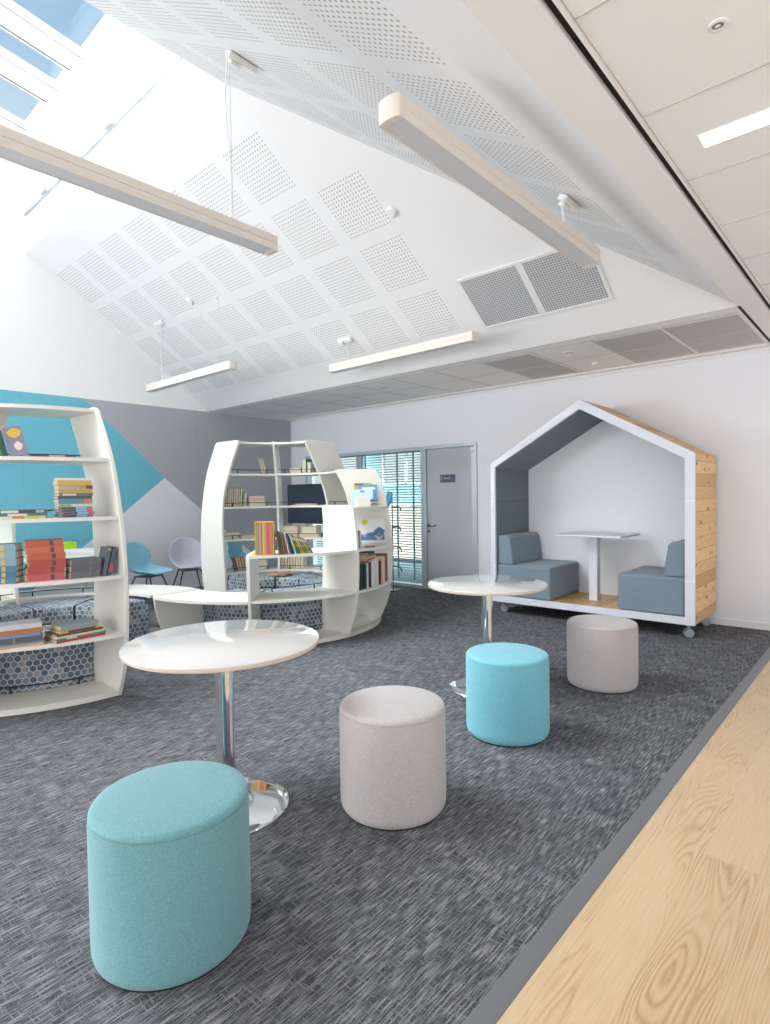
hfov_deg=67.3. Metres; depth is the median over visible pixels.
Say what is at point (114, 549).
book
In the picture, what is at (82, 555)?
table
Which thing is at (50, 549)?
book
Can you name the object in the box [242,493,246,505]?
book
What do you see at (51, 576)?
book
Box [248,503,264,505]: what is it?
book
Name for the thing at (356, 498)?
book
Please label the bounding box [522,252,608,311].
grille
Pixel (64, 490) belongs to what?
book
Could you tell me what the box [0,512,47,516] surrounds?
book
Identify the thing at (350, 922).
floor
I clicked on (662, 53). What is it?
ceiling
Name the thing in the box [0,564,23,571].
book
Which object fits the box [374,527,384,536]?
art
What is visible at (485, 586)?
round table
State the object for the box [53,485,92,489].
book
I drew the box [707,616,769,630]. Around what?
baseboard
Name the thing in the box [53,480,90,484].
book
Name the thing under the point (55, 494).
book
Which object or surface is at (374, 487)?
book
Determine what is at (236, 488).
book
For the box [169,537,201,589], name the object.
shell chair
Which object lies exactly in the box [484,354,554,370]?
tile
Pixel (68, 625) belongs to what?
book
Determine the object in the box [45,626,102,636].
book
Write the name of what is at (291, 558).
book
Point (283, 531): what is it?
book
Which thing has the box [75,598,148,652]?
seat
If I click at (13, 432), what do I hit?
art
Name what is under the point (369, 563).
book
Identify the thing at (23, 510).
book
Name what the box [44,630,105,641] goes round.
book
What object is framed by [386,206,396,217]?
smoke detector
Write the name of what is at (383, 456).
window
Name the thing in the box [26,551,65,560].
book
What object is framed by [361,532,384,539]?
art
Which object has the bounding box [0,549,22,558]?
book
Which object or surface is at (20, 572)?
book
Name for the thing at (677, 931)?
floor
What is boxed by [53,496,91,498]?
book
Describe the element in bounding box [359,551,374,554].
book
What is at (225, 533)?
book
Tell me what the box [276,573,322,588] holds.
seat
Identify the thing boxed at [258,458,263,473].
book
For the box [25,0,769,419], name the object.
ceiling
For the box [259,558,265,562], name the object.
book
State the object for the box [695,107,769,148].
recessed light
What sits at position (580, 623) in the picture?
cushion
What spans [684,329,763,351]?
tile
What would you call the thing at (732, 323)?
tile
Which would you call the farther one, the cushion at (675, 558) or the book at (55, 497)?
the cushion at (675, 558)
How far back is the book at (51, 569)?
3.69 m
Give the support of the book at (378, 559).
on the bookcase at (347, 611)
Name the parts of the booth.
upholstered panel, upholstered panel, upholstered panel, booth seat, upholstered roof panel, table post, panel, roof panel, booth seat, panel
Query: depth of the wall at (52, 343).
7.46 m
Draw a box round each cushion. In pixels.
[87,761,247,844]
[339,685,444,727]
[466,642,548,667]
[498,532,541,563]
[567,614,637,631]
[663,539,684,576]
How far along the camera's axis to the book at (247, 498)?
7.25 m
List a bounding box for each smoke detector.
[186,298,192,304]
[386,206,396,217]
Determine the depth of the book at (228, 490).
7.06 m
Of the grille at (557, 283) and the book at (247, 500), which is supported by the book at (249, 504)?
the book at (247, 500)
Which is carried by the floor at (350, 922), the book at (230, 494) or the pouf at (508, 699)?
the pouf at (508, 699)
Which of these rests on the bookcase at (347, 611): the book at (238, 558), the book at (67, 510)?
the book at (238, 558)
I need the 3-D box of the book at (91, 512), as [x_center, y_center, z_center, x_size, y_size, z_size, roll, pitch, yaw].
[-2.082,0.007,3.880,0.205,0.017,0.141,-2,2,-42]
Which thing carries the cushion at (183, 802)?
on the pouf at (168, 845)
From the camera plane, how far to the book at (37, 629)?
3.62 m
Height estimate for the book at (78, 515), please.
0.017 m
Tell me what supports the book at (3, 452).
on the bookcase at (111, 593)
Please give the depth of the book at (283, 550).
5.14 m
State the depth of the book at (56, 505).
3.81 m
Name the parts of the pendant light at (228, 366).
cord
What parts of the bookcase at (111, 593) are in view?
panel, shelf, panel, rail, shelf, rail, shelf, shelf, rail, shelf, shelf, shelf, shelf, panel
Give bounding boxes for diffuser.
[0,146,272,253]
[150,369,232,391]
[333,341,474,372]
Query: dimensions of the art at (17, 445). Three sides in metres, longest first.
0.061 x 0.052 x 0.002 m
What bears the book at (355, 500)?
on the book at (357, 503)
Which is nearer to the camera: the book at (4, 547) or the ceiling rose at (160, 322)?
the book at (4, 547)
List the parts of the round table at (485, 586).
plate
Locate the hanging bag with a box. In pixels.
[386,491,391,506]
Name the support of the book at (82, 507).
on the book at (67, 510)
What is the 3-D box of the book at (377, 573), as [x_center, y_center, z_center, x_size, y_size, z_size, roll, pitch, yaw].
[-0.147,0.609,5.899,0.160,0.270,0.030,0,2,19]
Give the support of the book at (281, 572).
on the book
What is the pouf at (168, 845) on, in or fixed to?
on the floor at (350, 922)
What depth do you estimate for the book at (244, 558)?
7.20 m
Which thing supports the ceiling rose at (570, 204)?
attached to the ceiling at (341, 267)
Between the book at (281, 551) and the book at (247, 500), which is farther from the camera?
the book at (247, 500)
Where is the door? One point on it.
(450, 508)
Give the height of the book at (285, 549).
0.194 m
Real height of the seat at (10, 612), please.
0.420 m
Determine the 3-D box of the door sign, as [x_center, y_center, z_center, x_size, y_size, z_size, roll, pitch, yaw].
[0.877,-0.472,8.132,0.260,0.110,0.013,1,2,42]
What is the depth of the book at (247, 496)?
7.25 m
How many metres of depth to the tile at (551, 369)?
6.50 m
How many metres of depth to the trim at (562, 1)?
2.06 m
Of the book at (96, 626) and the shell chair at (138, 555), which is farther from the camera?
the shell chair at (138, 555)
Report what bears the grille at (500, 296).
attached to the ceiling vent at (547, 283)
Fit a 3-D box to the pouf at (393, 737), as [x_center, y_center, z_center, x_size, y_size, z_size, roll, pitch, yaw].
[0.035,1.072,2.586,0.472,0.465,0.472,-1,2,-16]
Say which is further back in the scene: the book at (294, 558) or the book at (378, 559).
the book at (294, 558)
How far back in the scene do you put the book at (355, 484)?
6.42 m
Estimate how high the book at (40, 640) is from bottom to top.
0.010 m
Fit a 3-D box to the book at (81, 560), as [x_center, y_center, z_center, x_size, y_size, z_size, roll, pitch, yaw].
[-2.016,0.328,3.863,0.185,0.040,0.141,-2,2,-42]
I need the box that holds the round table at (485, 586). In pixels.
[428,575,547,696]
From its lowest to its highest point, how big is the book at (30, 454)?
0.012 m
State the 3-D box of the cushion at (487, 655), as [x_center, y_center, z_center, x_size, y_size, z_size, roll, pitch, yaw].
[0.704,0.818,3.342,0.470,0.029,0.470,0,2,17]
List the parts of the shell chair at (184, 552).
under frame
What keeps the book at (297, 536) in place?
on the bookcase at (347, 611)
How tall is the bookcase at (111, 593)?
2.045 m
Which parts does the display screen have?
panel, stand post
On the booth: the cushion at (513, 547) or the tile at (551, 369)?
the cushion at (513, 547)
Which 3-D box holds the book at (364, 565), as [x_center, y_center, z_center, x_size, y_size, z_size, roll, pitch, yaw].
[-0.262,0.632,5.700,0.160,0.240,0.038,0,2,29]
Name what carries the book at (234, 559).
on the bookcase at (347, 611)
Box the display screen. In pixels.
[287,484,325,573]
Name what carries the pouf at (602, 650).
on the floor at (350, 922)
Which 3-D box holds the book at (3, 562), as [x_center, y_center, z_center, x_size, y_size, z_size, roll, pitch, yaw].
[-2.415,0.314,3.651,0.200,0.045,0.141,-1,2,-14]
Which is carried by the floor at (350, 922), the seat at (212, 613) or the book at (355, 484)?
the seat at (212, 613)
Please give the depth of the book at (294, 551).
5.17 m
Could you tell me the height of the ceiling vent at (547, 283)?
0.336 m
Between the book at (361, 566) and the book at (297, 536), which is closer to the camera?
the book at (297, 536)
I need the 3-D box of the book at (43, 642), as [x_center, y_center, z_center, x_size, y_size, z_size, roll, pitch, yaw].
[-2.325,0.836,3.682,0.260,0.014,0.180,-2,2,-34]
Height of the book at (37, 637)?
0.036 m
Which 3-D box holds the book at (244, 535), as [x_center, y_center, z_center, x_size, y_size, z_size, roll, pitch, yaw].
[-1.741,0.291,7.304,0.200,0.028,0.150,-2,2,-27]
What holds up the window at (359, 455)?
in the wall at (719, 407)
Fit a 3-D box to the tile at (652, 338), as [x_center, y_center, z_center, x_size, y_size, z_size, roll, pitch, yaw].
[2.293,-1.557,5.295,0.562,0.005,0.564,1,2,42]
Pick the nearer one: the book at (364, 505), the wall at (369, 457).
the book at (364, 505)
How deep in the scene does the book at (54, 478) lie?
3.82 m
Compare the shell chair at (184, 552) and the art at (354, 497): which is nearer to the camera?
the art at (354, 497)
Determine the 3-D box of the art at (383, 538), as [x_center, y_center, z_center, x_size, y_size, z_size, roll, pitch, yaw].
[-0.133,0.291,6.422,0.260,0.048,0.002,-1,-3,-4]
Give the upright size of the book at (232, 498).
0.231 m
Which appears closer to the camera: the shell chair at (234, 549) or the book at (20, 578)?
the book at (20, 578)
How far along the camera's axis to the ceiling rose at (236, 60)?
3.30 m
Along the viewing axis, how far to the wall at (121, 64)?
5.54 m
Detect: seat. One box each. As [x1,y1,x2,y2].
[0,604,32,621]
[0,625,93,693]
[21,598,92,624]
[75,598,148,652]
[203,589,263,621]
[228,574,276,591]
[261,587,321,629]
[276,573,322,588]
[297,582,321,610]
[299,576,322,584]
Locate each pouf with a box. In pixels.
[87,761,250,992]
[339,685,445,830]
[466,642,549,747]
[567,614,637,693]
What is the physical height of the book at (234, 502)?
0.231 m
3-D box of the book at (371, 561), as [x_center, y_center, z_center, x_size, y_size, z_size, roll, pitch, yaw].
[-0.193,0.615,5.810,0.160,0.265,0.036,0,2,23]
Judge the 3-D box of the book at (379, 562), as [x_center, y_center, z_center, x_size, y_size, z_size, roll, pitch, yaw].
[-0.118,0.622,5.968,0.160,0.240,0.018,0,2,15]
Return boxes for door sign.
[440,474,454,482]
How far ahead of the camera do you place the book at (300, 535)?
7.30 m
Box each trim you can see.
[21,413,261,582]
[222,312,760,418]
[289,346,769,421]
[462,647,769,1023]
[544,0,769,342]
[560,0,769,299]
[658,327,699,353]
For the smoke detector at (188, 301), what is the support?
attached to the ceiling at (341, 267)
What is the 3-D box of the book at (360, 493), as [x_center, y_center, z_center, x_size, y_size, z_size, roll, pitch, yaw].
[-0.252,-0.159,6.376,0.240,0.180,0.029,-1,2,-3]
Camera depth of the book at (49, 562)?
3.69 m
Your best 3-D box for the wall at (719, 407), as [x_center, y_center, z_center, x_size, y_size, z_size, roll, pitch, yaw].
[2.909,-0.228,6.416,12.190,2.750,0.120,1,2,42]
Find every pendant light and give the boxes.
[0,53,277,255]
[145,300,236,391]
[329,329,477,373]
[379,88,599,268]
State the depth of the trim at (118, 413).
8.10 m
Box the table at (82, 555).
[23,554,93,597]
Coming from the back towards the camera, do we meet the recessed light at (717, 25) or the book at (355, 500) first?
the book at (355, 500)
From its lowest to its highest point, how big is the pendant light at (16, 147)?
1.023 m
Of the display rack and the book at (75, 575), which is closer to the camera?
the book at (75, 575)
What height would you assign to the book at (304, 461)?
0.170 m
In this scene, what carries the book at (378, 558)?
on the bookcase at (347, 611)
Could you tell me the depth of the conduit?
5.37 m
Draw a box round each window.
[0,0,112,133]
[305,447,424,588]
[382,453,420,484]
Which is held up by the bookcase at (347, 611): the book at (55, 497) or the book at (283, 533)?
the book at (283, 533)
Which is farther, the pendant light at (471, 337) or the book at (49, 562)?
the pendant light at (471, 337)
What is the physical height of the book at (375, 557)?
0.270 m
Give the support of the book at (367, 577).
on the bookcase at (347, 611)
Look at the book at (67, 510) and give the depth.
3.82 m
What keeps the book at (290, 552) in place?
on the bookcase at (347, 611)
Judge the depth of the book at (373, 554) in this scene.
5.67 m
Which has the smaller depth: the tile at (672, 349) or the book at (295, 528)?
the tile at (672, 349)
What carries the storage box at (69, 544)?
on the table at (82, 555)
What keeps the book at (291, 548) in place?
on the bookcase at (347, 611)
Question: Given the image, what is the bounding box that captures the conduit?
[24,57,180,215]
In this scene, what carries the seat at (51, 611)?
on the floor at (350, 922)
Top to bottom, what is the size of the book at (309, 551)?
0.145 m
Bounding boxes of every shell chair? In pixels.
[126,542,173,609]
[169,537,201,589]
[225,541,259,579]
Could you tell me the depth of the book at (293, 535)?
5.19 m
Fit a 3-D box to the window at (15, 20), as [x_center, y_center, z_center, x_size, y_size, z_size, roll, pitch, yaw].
[-4.452,-4.982,3.956,4.414,0.846,4.706,1,2,42]
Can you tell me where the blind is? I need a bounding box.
[315,451,421,579]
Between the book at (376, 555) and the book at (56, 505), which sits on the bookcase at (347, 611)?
the book at (376, 555)
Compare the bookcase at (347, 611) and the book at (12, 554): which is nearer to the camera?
the book at (12, 554)
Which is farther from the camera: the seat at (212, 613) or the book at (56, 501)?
the seat at (212, 613)
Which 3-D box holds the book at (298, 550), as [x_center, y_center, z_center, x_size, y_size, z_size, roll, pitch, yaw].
[-0.819,0.289,5.239,0.073,0.169,0.141,-2,2,-23]
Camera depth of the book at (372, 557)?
5.66 m
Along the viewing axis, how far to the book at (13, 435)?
3.80 m
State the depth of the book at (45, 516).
3.65 m
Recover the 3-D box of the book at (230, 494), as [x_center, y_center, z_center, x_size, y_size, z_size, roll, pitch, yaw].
[-1.938,-0.180,7.126,0.035,0.231,0.150,-2,2,-42]
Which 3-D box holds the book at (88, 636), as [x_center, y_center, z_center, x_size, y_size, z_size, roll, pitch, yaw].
[-2.071,0.826,3.862,0.200,0.016,0.310,0,2,38]
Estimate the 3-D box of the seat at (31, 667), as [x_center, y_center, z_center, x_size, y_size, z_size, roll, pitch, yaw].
[-2.515,1.084,4.302,0.609,0.420,0.475,-2,2,-27]
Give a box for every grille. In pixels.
[461,266,539,325]
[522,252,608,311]
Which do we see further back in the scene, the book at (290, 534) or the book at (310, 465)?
the book at (310, 465)
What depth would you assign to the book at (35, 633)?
3.61 m
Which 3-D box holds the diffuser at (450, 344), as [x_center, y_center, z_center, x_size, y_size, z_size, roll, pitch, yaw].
[0.115,-1.565,5.886,1.840,0.006,0.090,1,2,42]
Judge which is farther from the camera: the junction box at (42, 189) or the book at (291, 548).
the junction box at (42, 189)
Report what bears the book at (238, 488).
on the bookcase at (347, 611)
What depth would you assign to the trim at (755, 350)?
6.92 m
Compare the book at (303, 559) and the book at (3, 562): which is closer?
the book at (3, 562)
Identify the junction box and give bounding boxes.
[39,183,46,194]
[103,114,111,130]
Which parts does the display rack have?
post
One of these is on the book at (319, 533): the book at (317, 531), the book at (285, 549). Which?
the book at (317, 531)
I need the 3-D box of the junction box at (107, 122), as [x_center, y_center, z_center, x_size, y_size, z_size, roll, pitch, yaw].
[-2.626,-3.687,5.473,0.140,0.090,0.034,1,2,42]
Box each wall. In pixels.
[0,158,290,455]
[22,18,220,252]
[290,350,769,622]
[363,455,420,503]
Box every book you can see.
[0,430,7,455]
[0,509,46,513]
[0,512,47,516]
[0,515,47,518]
[0,542,22,551]
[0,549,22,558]
[0,556,23,565]
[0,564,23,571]
[0,569,23,577]
[0,575,23,583]
[0,618,41,631]
[0,626,42,636]
[0,632,40,639]
[0,632,42,645]
[0,639,44,649]
[0,640,42,647]
[2,425,27,455]
[24,538,62,547]
[25,545,63,553]
[25,565,64,574]
[25,572,64,581]
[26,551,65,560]
[26,558,65,567]
[30,454,75,456]
[44,629,103,638]
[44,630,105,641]
[44,632,104,643]
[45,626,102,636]
[50,617,98,631]
[50,625,98,633]
[53,478,92,480]
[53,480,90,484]
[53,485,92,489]
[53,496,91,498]
[53,498,92,503]
[54,489,92,492]
[54,493,92,495]
[54,504,92,506]
[54,506,92,509]
[54,509,92,511]
[55,511,93,514]
[55,514,92,517]
[65,564,100,572]
[65,570,100,578]
[66,556,100,565]
[99,546,111,574]
[106,546,117,574]
[224,532,239,535]
[227,488,229,506]
[229,488,231,506]
[231,488,233,506]
[231,557,239,570]
[233,488,235,506]
[236,488,237,506]
[236,557,242,570]
[238,488,239,506]
[238,556,244,570]
[239,533,254,536]
[240,488,242,505]
[241,556,245,569]
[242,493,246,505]
[247,496,263,497]
[247,498,263,499]
[247,500,264,501]
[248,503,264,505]
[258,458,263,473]
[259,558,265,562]
[261,458,265,473]
[271,571,294,574]
[276,531,280,554]
[278,531,282,553]
[279,531,284,553]
[281,532,286,553]
[283,525,299,527]
[283,527,299,530]
[283,531,299,532]
[283,533,289,553]
[285,533,291,553]
[286,533,293,553]
[288,534,295,553]
[290,534,297,553]
[290,557,292,568]
[292,535,299,553]
[293,535,302,552]
[293,557,295,568]
[295,536,304,552]
[297,536,306,552]
[298,557,300,568]
[299,533,322,535]
[300,535,322,536]
[301,537,310,552]
[301,556,306,568]
[302,459,311,472]
[302,526,321,528]
[302,529,320,533]
[307,462,316,472]
[351,489,372,505]
[354,483,371,489]
[355,500,369,501]
[355,502,370,504]
[355,504,369,506]
[356,498,370,499]
[358,485,376,498]
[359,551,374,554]
[359,553,374,557]
[359,557,374,560]
[359,560,373,586]
[359,565,362,589]
[360,519,385,541]
[360,562,368,587]
[360,564,366,588]
[364,562,370,587]
[371,559,376,585]
[374,558,378,584]
[375,555,385,581]
[375,557,384,581]
[378,558,383,582]
[378,559,382,583]
[378,561,380,583]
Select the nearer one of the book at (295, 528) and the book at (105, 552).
the book at (105, 552)
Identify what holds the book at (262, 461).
on the bookcase at (347, 611)
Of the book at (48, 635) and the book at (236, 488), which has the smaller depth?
the book at (48, 635)
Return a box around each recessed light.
[563,351,574,354]
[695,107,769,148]
[707,17,728,32]
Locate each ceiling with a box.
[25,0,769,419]
[552,0,769,304]
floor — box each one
[0,582,769,1023]
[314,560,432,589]
[496,660,769,1023]
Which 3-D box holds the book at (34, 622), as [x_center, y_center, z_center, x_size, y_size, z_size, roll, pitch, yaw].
[-2.326,0.716,3.674,0.240,0.030,0.170,-2,2,-35]
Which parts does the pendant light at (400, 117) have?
cord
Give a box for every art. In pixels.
[6,428,20,437]
[14,441,22,449]
[353,496,370,499]
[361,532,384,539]
[361,536,384,540]
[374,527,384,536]
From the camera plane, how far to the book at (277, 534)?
5.14 m
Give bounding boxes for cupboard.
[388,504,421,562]
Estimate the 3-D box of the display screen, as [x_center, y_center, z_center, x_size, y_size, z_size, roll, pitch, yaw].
[-1.262,0.330,9.566,1.000,1.580,0.460,1,2,42]
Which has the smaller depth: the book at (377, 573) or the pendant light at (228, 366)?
the book at (377, 573)
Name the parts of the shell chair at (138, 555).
under frame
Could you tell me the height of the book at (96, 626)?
0.014 m
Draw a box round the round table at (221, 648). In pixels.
[118,620,318,832]
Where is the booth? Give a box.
[490,399,715,637]
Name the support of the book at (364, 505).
on the bookcase at (347, 611)
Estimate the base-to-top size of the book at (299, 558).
0.190 m
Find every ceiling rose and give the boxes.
[153,320,163,327]
[225,50,257,73]
[337,336,351,344]
[558,193,580,212]
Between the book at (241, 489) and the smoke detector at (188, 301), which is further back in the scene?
the book at (241, 489)
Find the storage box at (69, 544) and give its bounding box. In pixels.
[63,541,76,548]
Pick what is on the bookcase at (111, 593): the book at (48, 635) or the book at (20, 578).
the book at (20, 578)
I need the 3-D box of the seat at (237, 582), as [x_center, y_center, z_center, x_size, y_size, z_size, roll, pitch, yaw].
[-1.541,0.990,6.969,0.609,0.420,0.475,-2,2,-27]
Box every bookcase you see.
[0,403,196,716]
[153,440,392,642]
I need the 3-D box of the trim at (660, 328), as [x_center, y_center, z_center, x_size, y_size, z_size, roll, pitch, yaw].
[2.720,-1.565,5.315,0.030,0.008,1.250,1,2,42]
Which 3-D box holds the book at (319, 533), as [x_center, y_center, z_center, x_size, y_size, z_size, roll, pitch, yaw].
[-0.940,0.283,7.359,0.270,0.020,0.150,0,2,20]
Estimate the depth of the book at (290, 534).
5.17 m
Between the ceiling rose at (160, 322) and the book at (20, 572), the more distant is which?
the ceiling rose at (160, 322)
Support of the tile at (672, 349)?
attached to the ceiling at (341, 267)
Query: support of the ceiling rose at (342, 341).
attached to the ceiling at (341, 267)
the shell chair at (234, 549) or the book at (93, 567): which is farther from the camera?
the shell chair at (234, 549)
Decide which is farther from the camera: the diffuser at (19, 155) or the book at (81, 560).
the book at (81, 560)
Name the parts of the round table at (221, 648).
plate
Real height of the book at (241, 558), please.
0.171 m
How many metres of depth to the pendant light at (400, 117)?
2.54 m
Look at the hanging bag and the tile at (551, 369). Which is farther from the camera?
the hanging bag
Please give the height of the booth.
2.334 m
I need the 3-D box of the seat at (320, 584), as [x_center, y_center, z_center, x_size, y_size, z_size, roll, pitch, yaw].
[-0.686,0.999,6.228,0.475,0.420,0.609,0,2,19]
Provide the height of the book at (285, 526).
0.020 m
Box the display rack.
[390,492,401,591]
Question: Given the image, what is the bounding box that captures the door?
[423,442,478,588]
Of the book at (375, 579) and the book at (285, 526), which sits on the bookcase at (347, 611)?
the book at (375, 579)
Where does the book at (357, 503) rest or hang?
on the book at (364, 505)
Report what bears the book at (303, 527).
on the book at (317, 531)
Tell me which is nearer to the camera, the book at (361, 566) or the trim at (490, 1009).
the trim at (490, 1009)
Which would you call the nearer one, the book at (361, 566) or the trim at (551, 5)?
the trim at (551, 5)
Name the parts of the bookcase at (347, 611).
panel, panel, shelf, rail, shelf, shelf, shelf, panel, shelf, panel, shelf, rail, shelf, shelf, shelf, rail, shelf, shelf, shelf, panel, shelf, panel, panel, shelf, shelf, shelf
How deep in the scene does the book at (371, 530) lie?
6.43 m
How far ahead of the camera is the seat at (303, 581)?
6.67 m
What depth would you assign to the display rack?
8.28 m
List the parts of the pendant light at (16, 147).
cord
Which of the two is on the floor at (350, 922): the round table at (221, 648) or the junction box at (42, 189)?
the round table at (221, 648)
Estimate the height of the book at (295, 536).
0.160 m
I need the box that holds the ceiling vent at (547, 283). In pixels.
[456,240,613,329]
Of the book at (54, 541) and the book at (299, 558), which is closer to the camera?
the book at (54, 541)
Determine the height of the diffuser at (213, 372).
0.006 m
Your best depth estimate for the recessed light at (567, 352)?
5.67 m
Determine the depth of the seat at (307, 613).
5.68 m
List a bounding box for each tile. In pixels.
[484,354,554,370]
[511,363,577,378]
[594,329,676,352]
[617,342,693,361]
[664,314,751,340]
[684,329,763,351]
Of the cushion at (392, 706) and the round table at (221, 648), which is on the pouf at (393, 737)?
the cushion at (392, 706)
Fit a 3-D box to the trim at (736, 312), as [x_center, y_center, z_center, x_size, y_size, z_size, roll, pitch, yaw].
[0.438,-1.593,7.346,7.240,0.004,1.256,1,2,42]

